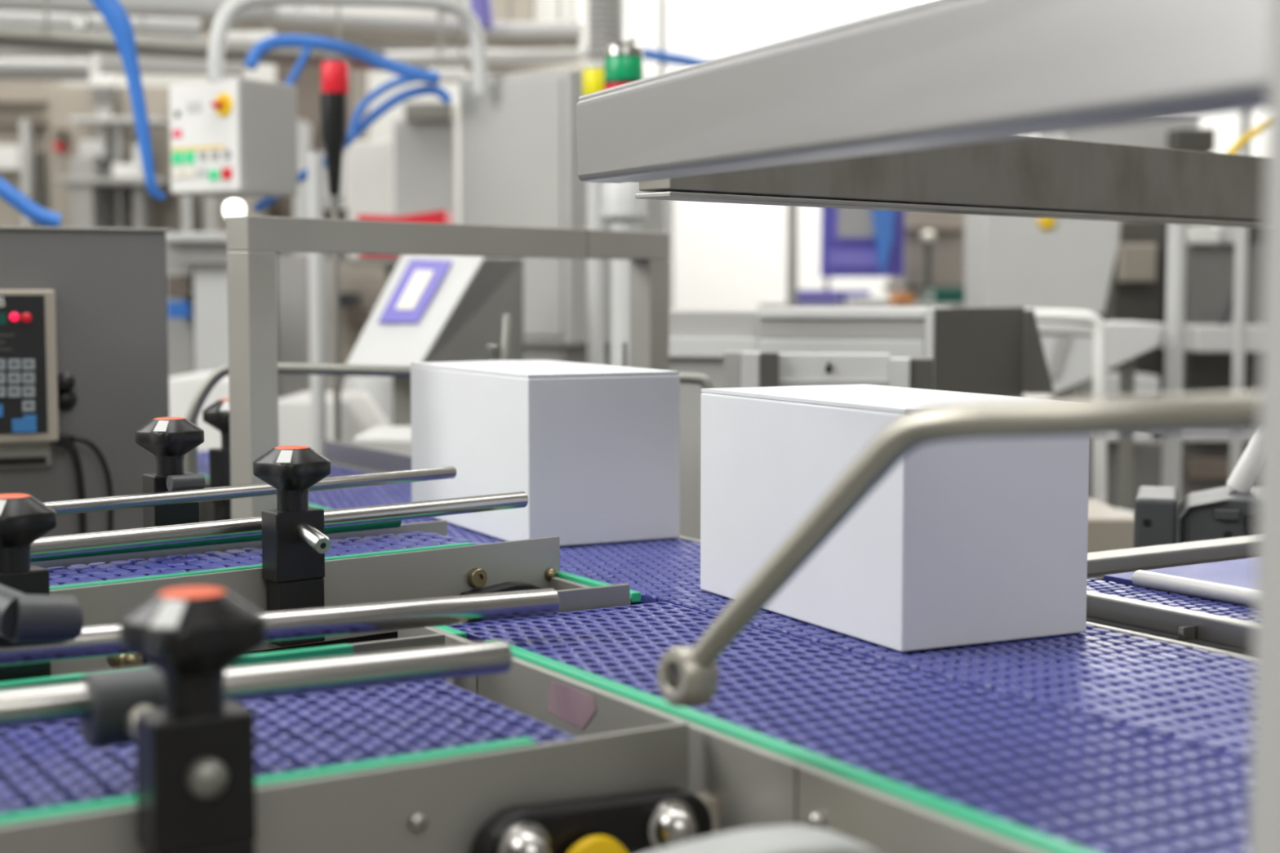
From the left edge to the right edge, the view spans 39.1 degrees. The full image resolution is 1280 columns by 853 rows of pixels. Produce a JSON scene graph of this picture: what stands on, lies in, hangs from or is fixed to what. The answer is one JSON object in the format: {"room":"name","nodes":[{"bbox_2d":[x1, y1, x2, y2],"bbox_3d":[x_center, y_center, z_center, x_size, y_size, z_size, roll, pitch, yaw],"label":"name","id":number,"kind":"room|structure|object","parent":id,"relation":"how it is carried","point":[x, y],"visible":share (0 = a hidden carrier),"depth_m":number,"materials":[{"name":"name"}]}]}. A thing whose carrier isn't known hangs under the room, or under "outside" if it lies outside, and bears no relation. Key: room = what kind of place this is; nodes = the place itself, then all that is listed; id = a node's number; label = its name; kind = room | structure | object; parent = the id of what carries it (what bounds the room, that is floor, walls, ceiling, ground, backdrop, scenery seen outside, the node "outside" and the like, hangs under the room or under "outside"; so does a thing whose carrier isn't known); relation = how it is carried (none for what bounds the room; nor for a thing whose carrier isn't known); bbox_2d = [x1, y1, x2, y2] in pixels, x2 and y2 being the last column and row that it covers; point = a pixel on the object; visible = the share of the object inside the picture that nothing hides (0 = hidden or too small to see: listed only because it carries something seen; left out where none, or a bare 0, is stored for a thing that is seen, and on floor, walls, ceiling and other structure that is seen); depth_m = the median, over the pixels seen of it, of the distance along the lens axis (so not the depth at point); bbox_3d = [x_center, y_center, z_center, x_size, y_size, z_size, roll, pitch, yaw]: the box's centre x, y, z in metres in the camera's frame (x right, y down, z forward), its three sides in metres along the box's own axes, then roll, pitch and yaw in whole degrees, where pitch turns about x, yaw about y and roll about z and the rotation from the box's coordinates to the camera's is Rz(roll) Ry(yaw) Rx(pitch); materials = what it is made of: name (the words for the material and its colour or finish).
{"room":"factory floor","nodes":[
{"label":"factory floor","id":0,"kind":"room"},
{"bbox_2d":[0,176,62,226],"bbox_3d":[-1.261,-0.467,3.619,0.189,0.145,0.036,-1,4,-10],"label":"hose","id":1,"kind":"object","parent":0,"point":[42,216],"visible":0.93,"depth_m":3.61,"materials":[{"name":"blue plastic"}]},
{"bbox_2d":[346,140,394,257],"bbox_3d":[-1.034,-0.237,6.977,0.178,1.722,0.060,0,4,0],"label":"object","id":2,"kind":"structure","parent":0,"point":[370,163],"depth_m":6.89,"materials":[{"name":"metal"}]},
{"bbox_2d":[0,0,1267,399],"bbox_3d":[0.250,-1.533,9.010,10.500,4.000,0.200,0,4,0],"label":"wall","id":3,"kind":"structure","parent":0,"point":[726,255],"depth_m":8.92,"materials":[{"name":"white paint"}]},
{"bbox_2d":[491,0,535,22],"bbox_3d":[-0.627,-2.103,8.660,0.245,0.335,0.120,0,4,0],"label":"conduit","id":4,"kind":"object","parent":3,"relation":"attached to","point":[522,10],"visible":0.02,"depth_m":8.61,"materials":[{"name":"beige paint"}]},
{"bbox_3d":[0.250,-3.118,2.773,10.900,0.100,12.400,0,4,0],"label":"ceiling","id":5,"kind":"structure","parent":0,"visible":0},
{"bbox_2d":[0,13,91,80],"bbox_3d":[-2.114,-2.205,5.771,0.628,2.172,0.067,-1,4,-9],"label":"pipe","id":6,"kind":"object","parent":5,"relation":"hanging from","point":[68,69],"visible":1,"depth_m":5.85,"materials":[{"name":"grey metal"}]},
{"bbox_2d":[0,13,94,57],"bbox_3d":[-2.036,-2.214,5.573,0.616,2.124,0.071,-1,4,-9],"label":"pipe","id":7,"kind":"object","parent":5,"relation":"hanging from","point":[4,52],"visible":0.21,"depth_m":5.66,"materials":[{"name":"grey metal"}]},
{"bbox_2d":[0,11,200,38],"bbox_3d":[-1.792,-2.222,5.374,0.898,2.079,0.059,-2,5,-20],"label":"pipe","id":8,"kind":"object","parent":5,"relation":"hanging from","point":[175,27],"visible":0.56,"depth_m":5.48,"materials":[{"name":"grey metal"}]},
{"bbox_2d":[0,0,278,22],"bbox_3d":[-1.590,-2.212,5.126,1.076,2.061,0.083,-2,5,-22],"label":"pipe","id":9,"kind":"object","parent":5,"relation":"hanging from","point":[184,9],"visible":0.64,"depth_m":5.24,"materials":[{"name":"silver metal"}]},
{"bbox_2d":[99,16,244,76],"bbox_3d":[-1.440,-2.174,5.470,0.433,2.189,0.067,-1,4,-13],"label":"pipe","id":10,"kind":"object","parent":5,"relation":"hanging from","point":[108,64],"visible":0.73,"depth_m":5.52,"materials":[{"name":"grey metal"}]},
{"bbox_2d":[0,0,386,71],"bbox_3d":[-1.352,-2.114,4.869,1.323,2.218,0.060,-2,5,-22],"label":"pipes","id":11,"kind":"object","parent":5,"relation":"hanging from","point":[46,38],"depth_m":4.94,"materials":[{"name":"metal"}]},
{"bbox_2d":[231,5,466,35],"bbox_3d":[-0.952,-2.291,5.777,0.790,2.001,0.051,-2,5,-22],"label":"pipe","id":12,"kind":"object","parent":5,"relation":"hanging from","point":[298,16],"visible":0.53,"depth_m":5.86,"materials":[{"name":"silver metal"}]},
{"bbox_2d":[135,0,580,49],"bbox_3d":[-0.997,-2.335,6.229,1.640,1.982,0.098,-2,5,-21],"label":"pipe","id":13,"kind":"object","parent":5,"relation":"hanging from","point":[346,34],"visible":0.24,"depth_m":6.33,"materials":[{"name":"silver metal"}]},
{"bbox_2d":[200,34,589,75],"bbox_3d":[-1.157,-2.438,7.433,2.126,1.958,0.089,-1,4,-16],"label":"pipe","id":14,"kind":"object","parent":5,"relation":"hanging from","point":[513,68],"visible":0.02,"depth_m":7.65,"materials":[{"name":"grey metal"}]},
{"bbox_2d":[324,6,467,51],"bbox_3d":[-0.981,-2.324,6.378,0.737,2.026,0.089,-2,5,-24],"label":"pipe","id":15,"kind":"object","parent":5,"relation":"hanging from","point":[370,46],"visible":0.08,"depth_m":6.46,"materials":[{"name":"grey metal"}]},
{"bbox_2d":[428,0,466,82],"bbox_3d":[-0.600,-2.170,5.519,0.114,2.204,0.043,0,4,0],"label":"pipe","id":16,"kind":"object","parent":5,"relation":"hanging from","point":[446,75],"visible":0.65,"depth_m":5.59,"materials":[{"name":"metal"}]},
{"bbox_2d":[384,0,581,66],"bbox_3d":[-0.543,-2.277,6.124,0.679,2.082,0.052,0,4,0],"label":"pipe","id":17,"kind":"object","parent":5,"relation":"hanging from","point":[526,56],"visible":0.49,"depth_m":6.18,"materials":[{"name":"metal"}]},
{"bbox_2d":[482,0,582,38],"bbox_3d":[-0.363,-2.297,5.926,0.342,2.012,0.052,0,4,0],"label":"ceiling lamp","id":18,"kind":"object","parent":5,"relation":"hanging from","point":[509,29],"visible":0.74,"depth_m":5.98,"materials":[{"name":"metal"}]},
{"bbox_2d":[587,0,624,57],"bbox_3d":[-0.099,-2.151,5.127,0.106,2.184,0.122,0,4,0],"label":"hose","id":19,"kind":"object","parent":5,"relation":"hanging from","point":[606,20],"visible":0.91,"depth_m":5.16,"materials":[{"name":"grey paint"}]},
{"bbox_2d":[720,0,924,43],"bbox_3d":[0.857,-2.504,7.329,1.118,1.810,0.326,2,5,29],"label":"ceiling lamp","id":20,"kind":"object","parent":5,"relation":"hanging from","point":[837,15],"visible":0.92,"depth_m":7.37,"materials":[{"name":"white ceramic"}]},
{"bbox_3d":[0.250,0.963,3.182,10.500,0.100,12.200,0,4,0],"label":"floor","id":21,"kind":"structure","parent":0,"visible":0},
{"bbox_2d":[0,80,68,226],"bbox_3d":[-2.974,-0.513,8.218,0.737,2.085,0.659,0,4,0],"label":"machine","id":22,"kind":"object","parent":21,"relation":"on","point":[25,151],"visible":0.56,"depth_m":7.93,"materials":[{"name":"beige paint"}]},
{"bbox_2d":[0,226,172,537],"bbox_3d":[-1.060,0.320,2.776,0.638,1.244,0.401,-2,5,-24],"label":"cabinet","id":23,"kind":"object","parent":21,"relation":"on","point":[84,366],"visible":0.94,"depth_m":2.68,"materials":[{"name":"grey metal"}]},
{"bbox_2d":[49,75,179,231],"bbox_3d":[-2.214,-0.452,7.684,0.545,2.044,0.724,0,4,0],"label":"machine","id":24,"kind":"object","parent":21,"relation":"on","point":[98,180],"visible":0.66,"depth_m":7.50,"materials":[{"name":"beige paint"}]},
{"bbox_2d":[165,231,228,377],"bbox_3d":[-1.171,0.123,5.015,0.298,1.299,0.735,0,4,0],"label":"machine","id":25,"kind":"object","parent":21,"relation":"on","point":[197,261],"visible":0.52,"depth_m":4.70,"materials":[{"name":"grey paint"}]},
{"bbox_2d":[168,370,229,451],"bbox_3d":[-0.995,0.349,4.254,0.168,0.963,0.262,0,4,0],"label":"cover","id":26,"kind":"object","parent":21,"relation":"on","point":[183,388],"visible":0.17,"depth_m":4.10,"materials":[{"name":"plastic"}]},
{"bbox_2d":[178,195,278,392],"bbox_3d":[-1.757,-0.273,7.720,0.327,1.681,0.646,0,4,0],"label":"machine","id":27,"kind":"object","parent":21,"relation":"on","point":[197,214],"visible":0.02,"depth_m":7.47,"materials":[{"name":"beige paint"}]},
{"bbox_2d":[30,520,559,675],"bbox_3d":[-0.602,0.574,1.612,1.200,0.912,0.210,-4,6,-39],"label":"conveyor","id":28,"kind":"object","parent":21,"relation":"on","point":[390,561],"visible":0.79,"depth_m":1.77,"materials":[{"name":"blue plastic"}]},
{"bbox_2d":[0,493,57,595],"bbox_3d":[-0.528,0.146,1.508,0.060,0.178,0.063,3,5,38],"label":"clamp","id":29,"kind":"object","parent":28,"relation":"attached to","point":[24,519],"visible":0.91,"depth_m":1.49,"materials":[{"name":"black plastic"}]},
{"bbox_2d":[134,417,204,527],"bbox_3d":[-0.477,0.064,1.838,0.061,0.145,0.073,-4,6,-39],"label":"clamp","id":30,"kind":"object","parent":28,"relation":"attached to","point":[168,438],"visible":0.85,"depth_m":1.82,"materials":[{"name":"black plastic"}]},
{"bbox_2d":[42,466,456,515],"bbox_3d":[-0.423,0.068,1.825,0.558,0.021,0.014,-4,6,-39],"label":"rod","id":31,"kind":"object","parent":30,"relation":"attached to","point":[210,494],"visible":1,"depth_m":1.82,"materials":[{"name":"metal"}]},
{"bbox_2d":[253,445,330,646],"bbox_3d":[-0.312,0.111,1.663,0.086,0.183,0.059,4,6,39],"label":"clamp","id":32,"kind":"object","parent":28,"relation":"attached to","point":[295,544],"visible":0.98,"depth_m":1.66,"materials":[{"name":"black plastic"}]},
{"bbox_2d":[30,491,528,558],"bbox_3d":[-0.426,0.099,1.653,0.783,0.023,0.017,-4,6,-39],"label":"rod","id":33,"kind":"object","parent":32,"relation":"attached to","point":[220,529],"visible":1,"depth_m":1.68,"materials":[{"name":"metal"}]},
{"bbox_2d":[275,254,331,399],"bbox_3d":[-1.080,0.080,5.830,0.100,1.262,0.400,0,4,0],"label":"machine","id":34,"kind":"object","parent":21,"relation":"on","point":[292,270],"visible":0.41,"depth_m":5.60,"materials":[{"name":"grey paint"}]},
{"bbox_2d":[307,151,326,456],"bbox_3d":[-0.704,0.128,3.955,0.034,1.449,0.034,0,4,0],"label":"pole","id":35,"kind":"object","parent":21,"relation":"on","point":[315,159],"visible":0.34,"depth_m":3.91,"materials":[{"name":"grey metal"}]},
{"bbox_2d":[275,64,368,264],"bbox_3d":[-1.411,-0.535,7.993,0.326,2.163,0.712,0,4,0],"label":"machine","id":36,"kind":"object","parent":21,"relation":"on","point":[308,84],"visible":0.2,"depth_m":7.78,"materials":[{"name":"brown paint"}]},
{"bbox_2d":[320,55,348,441],"bbox_3d":[-0.630,0.051,3.765,0.060,1.630,0.057,0,4,0],"label":"beacon","id":37,"kind":"object","parent":21,"relation":"on","point":[334,68],"visible":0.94,"depth_m":3.70,"materials":[{"name":"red plastic"}]},
{"bbox_2d":[278,391,390,448],"bbox_3d":[-0.709,0.381,4.206,0.217,0.907,0.356,0,4,0],"label":"machine part","id":38,"kind":"object","parent":21,"relation":"on","point":[360,413],"visible":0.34,"depth_m":4.00,"materials":[{"name":"plastic"}]},
{"bbox_2d":[0,633,688,852],"bbox_3d":[-0.453,0.633,1.172,0.915,0.860,0.395,-3,5,-32],"label":"conveyor","id":39,"kind":"object","parent":21,"relation":"on","point":[416,767],"visible":0.57,"depth_m":1.15,"materials":[{"name":"blue plastic"}]},
{"bbox_2d":[0,583,83,681],"bbox_3d":[-0.467,0.231,1.340,0.082,0.245,0.107,-3,5,-32],"label":"clamp","id":40,"kind":"object","parent":39,"relation":"attached to","point":[24,617],"visible":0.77,"depth_m":1.30,"materials":[{"name":"grey plastic"}]},
{"bbox_2d":[11,594,83,642],"bbox_3d":[-0.433,0.139,1.311,0.047,0.038,0.034,-3,5,-32],"label":"socket","id":41,"kind":"object","parent":40,"relation":"attached to","point":[34,618],"depth_m":1.30,"materials":[{"name":"grey plastic"}]},
{"bbox_2d":[0,588,559,666],"bbox_3d":[-0.379,0.162,1.382,0.716,0.035,0.024,-3,5,-32],"label":"rod","id":42,"kind":"object","parent":40,"relation":"attached to","point":[96,641],"visible":0.75,"depth_m":1.46,"materials":[{"name":"metal"}]},
{"bbox_2d":[78,586,266,852],"bbox_3d":[-0.272,0.240,1.059,0.081,0.303,0.166,-3,5,-32],"label":"clamp","id":43,"kind":"object","parent":39,"relation":"attached to","point":[195,747],"visible":1,"depth_m":1.00,"materials":[{"name":"black plastic"}]},
{"bbox_2d":[0,640,512,729],"bbox_3d":[-0.341,0.166,1.082,0.585,0.029,0.022,-3,5,-32],"label":"rod","id":44,"kind":"object","parent":43,"relation":"attached to","point":[29,707],"visible":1,"depth_m":1.15,"materials":[{"name":"metal"}]},
{"bbox_2d":[468,787,712,852],"bbox_3d":[-0.023,0.277,1.159,0.176,0.074,0.046,-3,5,-32],"label":"bracket","id":45,"kind":"object","parent":39,"relation":"attached to","point":[648,820],"visible":0.9,"depth_m":1.16,"materials":[{"name":"black plastic"}]},
{"bbox_2d":[329,264,386,391],"bbox_3d":[-0.931,0.049,6.383,0.320,1.241,0.501,0,4,0],"label":"machine","id":46,"kind":"object","parent":21,"relation":"on","point":[362,287],"visible":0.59,"depth_m":6.19,"materials":[{"name":"beige paint"}]},
{"bbox_2d":[342,376,393,426],"bbox_3d":[-0.679,0.336,4.635,0.160,0.932,0.160,0,4,0],"label":"machine","id":47,"kind":"object","parent":21,"relation":"on","point":[380,388],"visible":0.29,"depth_m":4.53,"materials":[{"name":"grey paint"}]},
{"bbox_2d":[339,257,399,284],"bbox_3d":[-0.654,0.143,5.146,0.341,1.240,0.300,0,4,0],"label":"stand","id":48,"kind":"object","parent":21,"relation":"on","point":[390,264],"visible":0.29,"depth_m":4.95,"materials":[{"name":"metal"}]},
{"bbox_2d":[356,209,453,257],"bbox_3d":[-0.663,-0.544,5.100,0.246,0.130,0.209,0,4,0],"label":"crate","id":49,"kind":"object","parent":48,"relation":"on","point":[443,216],"visible":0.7,"depth_m":5.00,"materials":[{"name":"plastic"}]},
{"bbox_2d":[352,426,411,454],"bbox_3d":[-0.430,0.454,3.306,0.147,0.896,0.250,0,4,0],"label":"chute","id":50,"kind":"object","parent":21,"relation":"on","point":[393,438],"visible":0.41,"depth_m":3.15,"materials":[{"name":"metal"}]},
{"bbox_2d":[393,120,457,224],"bbox_3d":[-0.801,-0.253,6.777,0.232,1.783,0.060,0,4,0],"label":"machine housing","id":51,"kind":"object","parent":21,"relation":"on","point":[425,153],"depth_m":6.69,"materials":[{"name":"paint"}]},
{"bbox_2d":[404,102,457,124],"bbox_3d":[-0.776,-1.163,6.700,0.179,0.064,0.200,0,4,0],"label":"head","id":52,"kind":"object","parent":51,"relation":"on","point":[413,112],"visible":0.86,"depth_m":6.60},
{"bbox_2d":[344,254,523,426],"bbox_3d":[-0.413,0.247,3.824,0.281,1.232,0.664,1,4,9],"label":"console","id":53,"kind":"object","parent":21,"relation":"on","point":[430,308],"visible":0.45,"depth_m":3.69,"materials":[{"name":"grey metal"}]},
{"bbox_2d":[226,215,669,519],"bbox_3d":[-0.245,0.322,2.731,0.046,1.246,0.895,3,6,38],"label":"frame","id":54,"kind":"object","parent":21,"relation":"on","point":[253,242],"visible":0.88,"depth_m":2.42,"materials":[{"name":"metal"}]},
{"bbox_2d":[183,362,714,473],"bbox_3d":[-0.279,0.429,2.654,0.779,1.046,0.026,0,4,0],"label":"bar","id":55,"kind":"object","parent":21,"relation":"on","point":[190,459],"visible":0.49,"depth_m":2.61,"materials":[{"name":"metal"}]},
{"bbox_2d":[459,67,662,365],"bbox_3d":[-0.200,-0.034,4.585,0.362,1.678,0.380,3,5,38],"label":"tall cabinet","id":56,"kind":"object","parent":21,"relation":"on","point":[519,168],"visible":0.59,"depth_m":4.36,"materials":[{"name":"grey metal"}]},
{"bbox_2d":[207,0,487,95],"bbox_3d":[-0.675,-0.906,4.208,0.687,0.239,0.058,-2,5,-29],"label":"tube","id":57,"kind":"object","parent":56,"relation":"attached to","point":[223,20],"visible":1,"depth_m":4.21,"materials":[{"name":"grey paint"}]},
{"bbox_2d":[168,78,297,198],"bbox_3d":[-0.938,-0.656,4.123,0.225,0.253,0.210,3,5,33],"label":"control box","id":58,"kind":"object","parent":57,"relation":"hanging from","point":[235,138],"visible":1,"depth_m":4.06,"materials":[{"name":"grey paint"}]},
{"bbox_2d":[90,0,165,200],"bbox_3d":[-1.094,-0.712,3.833,0.154,0.456,0.022,-1,5,-18],"label":"hose","id":59,"kind":"object","parent":58,"relation":"attached to","point":[113,11],"visible":1,"depth_m":3.83,"materials":[{"name":"blue plastic"}]},
{"bbox_2d":[243,34,439,84],"bbox_3d":[-0.718,-0.885,4.337,0.466,0.117,0.047,-1,4,-8],"label":"hose","id":60,"kind":"object","parent":57,"relation":"attached to","point":[263,46],"visible":1,"depth_m":4.32,"materials":[{"name":"blue plastic"}]},
{"bbox_2d":[346,76,417,142],"bbox_3d":[-0.620,-0.771,4.345,0.181,0.168,0.032,-1,5,-18],"label":"hose","id":61,"kind":"object","parent":60,"relation":"attached to","point":[370,98],"visible":1,"depth_m":4.33,"materials":[{"name":"blue plastic"}]},
{"bbox_2d":[346,84,453,146],"bbox_3d":[-0.589,-0.756,4.376,0.270,0.152,0.030,-1,4,-13],"label":"hose","id":62,"kind":"object","parent":60,"relation":"attached to","point":[403,95],"visible":0.95,"depth_m":4.37,"materials":[{"name":"blue plastic"}]},
{"bbox_2d":[582,62,604,364],"bbox_3d":[-0.097,0.030,3.964,0.058,1.642,0.058,0,4,0],"label":"signal light","id":63,"kind":"object","parent":21,"relation":"on","point":[593,80],"visible":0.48,"depth_m":3.92,"materials":[{"name":"yellow plastic"}]},
{"bbox_2d":[600,39,647,367],"bbox_3d":[-0.031,0.070,3.515,0.180,1.631,0.180,0,4,0],"label":"signal light","id":64,"kind":"object","parent":21,"relation":"on","point":[624,61],"visible":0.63,"depth_m":3.45,"materials":[{"name":"metal"}]},
{"bbox_2d":[197,439,1253,768],"bbox_3d":[-0.082,0.544,2.187,0.310,0.886,2.880,-3,5,-32],"label":"conveyor","id":65,"kind":"object","parent":21,"relation":"on","point":[1198,695],"visible":0.3,"depth_m":1.49,"materials":[{"name":"blue plastic"}]},
{"bbox_2d":[202,398,231,520],"bbox_3d":[-0.566,0.083,2.503,0.065,0.243,0.069,3,5,38],"label":"clamp","id":66,"kind":"object","parent":65,"relation":"attached to","point":[216,415],"visible":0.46,"depth_m":2.48,"materials":[{"name":"black plastic"}]},
{"bbox_2d":[486,313,511,360],"bbox_3d":[-0.210,0.040,2.692,0.038,0.416,0.022,0,4,0],"label":"pin","id":67,"kind":"object","parent":65,"relation":"attached to","point":[492,350],"visible":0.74,"depth_m":2.67,"materials":[{"name":"metal"}]},
{"bbox_2d":[410,360,679,546],"bbox_3d":[-0.131,0.022,2.307,0.200,0.208,0.400,-2,5,-27],"label":"cardboard box","id":68,"kind":"object","parent":65,"relation":"on","point":[593,450],"visible":0.96,"depth_m":2.15,"materials":[{"name":"white cardboard"}]},
{"bbox_2d":[700,383,1089,652],"bbox_3d":[0.226,0.069,1.684,0.196,0.208,0.352,-2,5,-26],"label":"cardboard box","id":69,"kind":"object","parent":65,"relation":"on","point":[963,542],"visible":0.88,"depth_m":1.55,"materials":[{"name":"white cardboard"}]},
{"bbox_2d":[786,205,798,306],"bbox_3d":[0.526,-0.121,6.260,0.038,1.598,0.038,0,4,0],"label":"pole","id":70,"kind":"object","parent":21,"relation":"on","point":[792,211],"visible":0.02,"depth_m":6.21,"materials":[{"name":"silver metal"}]},
{"bbox_2d":[397,583,1250,852],"bbox_3d":[0.177,0.621,1.280,0.269,0.868,1.100,-3,5,-32],"label":"conveyor","id":71,"kind":"object","parent":21,"relation":"on","point":[887,761],"visible":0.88,"depth_m":1.20,"materials":[{"name":"blue plastic"}]},
{"bbox_2d":[645,824,878,852],"bbox_3d":[0.068,0.253,0.977,0.158,0.062,0.050,-3,5,-32],"label":"plastic cover","id":72,"kind":"object","parent":71,"relation":"attached to","point":[789,838],"visible":1,"depth_m":0.97,"materials":[{"name":"white plastic"}]},
{"bbox_2d":[724,351,933,389],"bbox_3d":[0.302,0.405,2.928,0.331,1.052,0.086,1,4,8],"label":"machine part","id":73,"kind":"object","parent":21,"relation":"on","point":[742,369],"visible":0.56,"depth_m":2.86,"materials":[{"name":"grey paint"}]},
{"bbox_2d":[669,306,1053,539],"bbox_3d":[0.409,0.334,3.414,0.715,1.119,0.416,1,4,14],"label":"machine housing","id":74,"kind":"object","parent":21,"relation":"on","point":[986,350],"visible":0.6,"depth_m":3.27,"materials":[{"name":"grey paint"}]},
{"bbox_2d":[759,302,964,308],"bbox_3d":[0.858,0.081,6.889,0.777,1.100,0.500,0,4,0],"label":"bench","id":75,"kind":"object","parent":21,"relation":"on","point":[762,305],"visible":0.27,"depth_m":6.60,"materials":[{"name":"grey paint"}]},
{"bbox_2d":[921,288,964,303],"bbox_3d":[1.155,-0.497,6.850,0.119,0.059,0.300,0,4,0],"label":"storage box","id":76,"kind":"object","parent":75,"relation":"on","point":[934,295],"visible":0.81,"depth_m":6.70,"materials":[{"name":"green plastic"}]},
{"bbox_2d":[820,207,904,293],"bbox_3d":[0.856,-0.143,6.953,0.319,1.538,0.084,0,4,0],"label":"monitor","id":77,"kind":"object","parent":21,"relation":"on","point":[847,240],"visible":0.56,"depth_m":6.90,"materials":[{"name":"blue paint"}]},
{"bbox_2d":[871,209,895,275],"bbox_3d":[0.924,-0.738,6.840,0.102,0.327,0.073,0,4,0],"label":"cloth","id":78,"kind":"object","parent":77,"relation":"hanging from","point":[883,221],"visible":0.53,"depth_m":6.82,"materials":[{"name":"blue fabric"}]},
{"bbox_2d":[880,211,965,302],"bbox_3d":[1.161,-0.257,7.534,0.370,1.677,0.621,0,4,0],"label":"machine","id":79,"kind":"object","parent":21,"relation":"on","point":[948,248],"visible":0.27,"depth_m":7.31,"materials":[{"name":"beige paint"}]},
{"bbox_2d":[575,0,1279,852],"bbox_3d":[0.448,-0.140,1.853,0.717,2.300,2.317,2,5,24],"label":"gantry","id":80,"kind":"object","parent":21,"relation":"on","point":[931,106],"visible":1,"depth_m":1.12,"materials":[{"name":"metal"}]},
{"bbox_2d":[657,391,1260,706],"bbox_3d":[0.200,0.081,0.964,0.127,0.215,0.495,-3,5,-34],"label":"bar","id":81,"kind":"object","parent":80,"relation":"attached to","point":[687,676],"visible":0.99,"depth_m":0.98,"materials":[{"name":"metal"}]},
{"bbox_2d":[964,214,1119,398],"bbox_3d":[1.218,0.041,5.510,0.400,1.387,0.382,0,4,0],"label":"machine housing","id":82,"kind":"object","parent":21,"relation":"on","point":[1011,261],"visible":0.53,"depth_m":5.30,"materials":[{"name":"grey paint"}]},
{"bbox_2d":[1024,308,1133,516],"bbox_3d":[0.927,0.314,3.715,0.288,1.113,0.087,3,5,35],"label":"rail","id":83,"kind":"object","parent":21,"relation":"on","point":[1099,333],"visible":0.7,"depth_m":3.69,"materials":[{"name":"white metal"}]},
{"bbox_2d":[1036,320,1164,511],"bbox_3d":[1.057,0.287,4.329,0.311,1.075,0.321,0,4,0],"label":"machine part","id":84,"kind":"object","parent":21,"relation":"on","point":[1069,360],"visible":0.47,"depth_m":4.15,"materials":[{"name":"grey paint"}]},
{"bbox_2d":[1036,320,1164,394],"bbox_3d":[1.057,-0.167,4.300,0.311,0.164,0.312,0,4,0],"label":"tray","id":85,"kind":"object","parent":84,"relation":"on","point":[1069,360],"depth_m":4.15,"materials":[{"name":"grey paint"}]},
{"bbox_2d":[1087,497,1133,552],"bbox_3d":[0.787,0.527,3.176,0.093,0.771,0.300,0,4,0],"label":"base cabinet","id":86,"kind":"object","parent":21,"relation":"on","point":[1109,528],"visible":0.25,"depth_m":3.00,"materials":[{"name":"beige paint"}]},
{"bbox_2d":[1039,116,1215,399],"bbox_3d":[1.748,-0.220,6.479,0.575,1.763,0.642,0,4,0],"label":"machine","id":87,"kind":"object","parent":21,"relation":"on","point":[1184,134],"visible":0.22,"depth_m":6.20,"materials":[{"name":"grey paint"}]},
{"bbox_2d":[1096,222,1165,395],"bbox_3d":[1.609,0.006,6.049,0.165,1.376,0.578,0,4,0],"label":"machine","id":88,"kind":"object","parent":21,"relation":"on","point":[1135,293],"visible":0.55,"depth_m":5.80,"materials":[{"name":"beige paint"}]},
{"bbox_2d":[1086,534,1256,656],"bbox_3d":[0.912,0.586,1.725,0.879,0.872,0.842,-3,5,-32],"label":"conveyor","id":89,"kind":"object","parent":21,"relation":"on","point":[1113,600],"visible":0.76,"depth_m":1.71,"materials":[{"name":"blue plastic"}]},
{"bbox_2d":[1131,569,1254,608],"bbox_3d":[0.563,0.158,1.654,0.020,0.017,0.285,-3,5,-32],"label":"bar","id":90,"kind":"object","parent":89,"relation":"on","point":[1241,596],"visible":0.88,"depth_m":1.70,"materials":[{"name":"silver metal"}]},
{"bbox_2d":[1161,223,1186,531],"bbox_3d":[1.314,0.142,4.451,0.046,1.347,0.046,0,4,0],"label":"pole","id":91,"kind":"object","parent":21,"relation":"on","point":[1176,233],"visible":0.32,"depth_m":4.41,"materials":[{"name":"grey metal"}]},
{"bbox_2d":[1088,223,1264,511],"bbox_3d":[1.697,0.030,5.536,0.877,1.406,1.267,0,4,0],"label":"metal frame","id":92,"kind":"object","parent":21,"relation":"on","point":[1210,250],"visible":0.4,"depth_m":5.55,"materials":[{"name":"grey metal"}]},
{"bbox_2d":[1106,371,1159,396],"bbox_3d":[1.458,-0.125,5.500,0.176,0.071,0.300,0,4,0],"label":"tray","id":93,"kind":"object","parent":92,"relation":"on","point":[1144,384],"depth_m":5.35,"materials":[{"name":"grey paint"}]},
{"bbox_2d":[1160,430,1256,441],"bbox_3d":[1.693,0.003,5.249,0.347,0.040,0.500,0,4,0],"label":"rail","id":94,"kind":"object","parent":92,"relation":"on","point":[1247,435],"depth_m":5.00,"materials":[{"name":"grey metal"}]},
{"bbox_2d":[1156,324,1262,351],"bbox_3d":[1.775,-0.268,5.409,0.333,0.074,0.420,0,4,0],"label":"shelf","id":95,"kind":"object","parent":92,"relation":"attached to","point":[1197,337],"depth_m":5.20,"materials":[{"name":"grey metal"}]},
{"bbox_2d":[1133,485,1257,547],"bbox_3d":[0.762,0.528,2.369,0.228,0.889,0.166,1,5,17],"label":"motor housing","id":96,"kind":"object","parent":21,"relation":"on","point":[1222,512],"visible":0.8,"depth_m":2.29,"materials":[{"name":"grey plastic"}]},
{"bbox_2d":[1226,430,1258,492],"bbox_3d":[0.799,0.039,2.340,0.074,0.103,0.020,-1,4,-8],"label":"lever","id":97,"kind":"object","parent":96,"relation":"attached to","point":[1244,475],"visible":0.6,"depth_m":2.33,"materials":[{"name":"white plastic"}]},
{"bbox_2d":[1229,111,1251,476],"bbox_3d":[1.548,-0.034,4.663,0.032,1.666,0.032,0,4,0],"label":"pole","id":98,"kind":"object","parent":21,"relation":"on","point":[1244,117],"visible":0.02,"depth_m":4.63,"materials":[{"name":"grey metal"}]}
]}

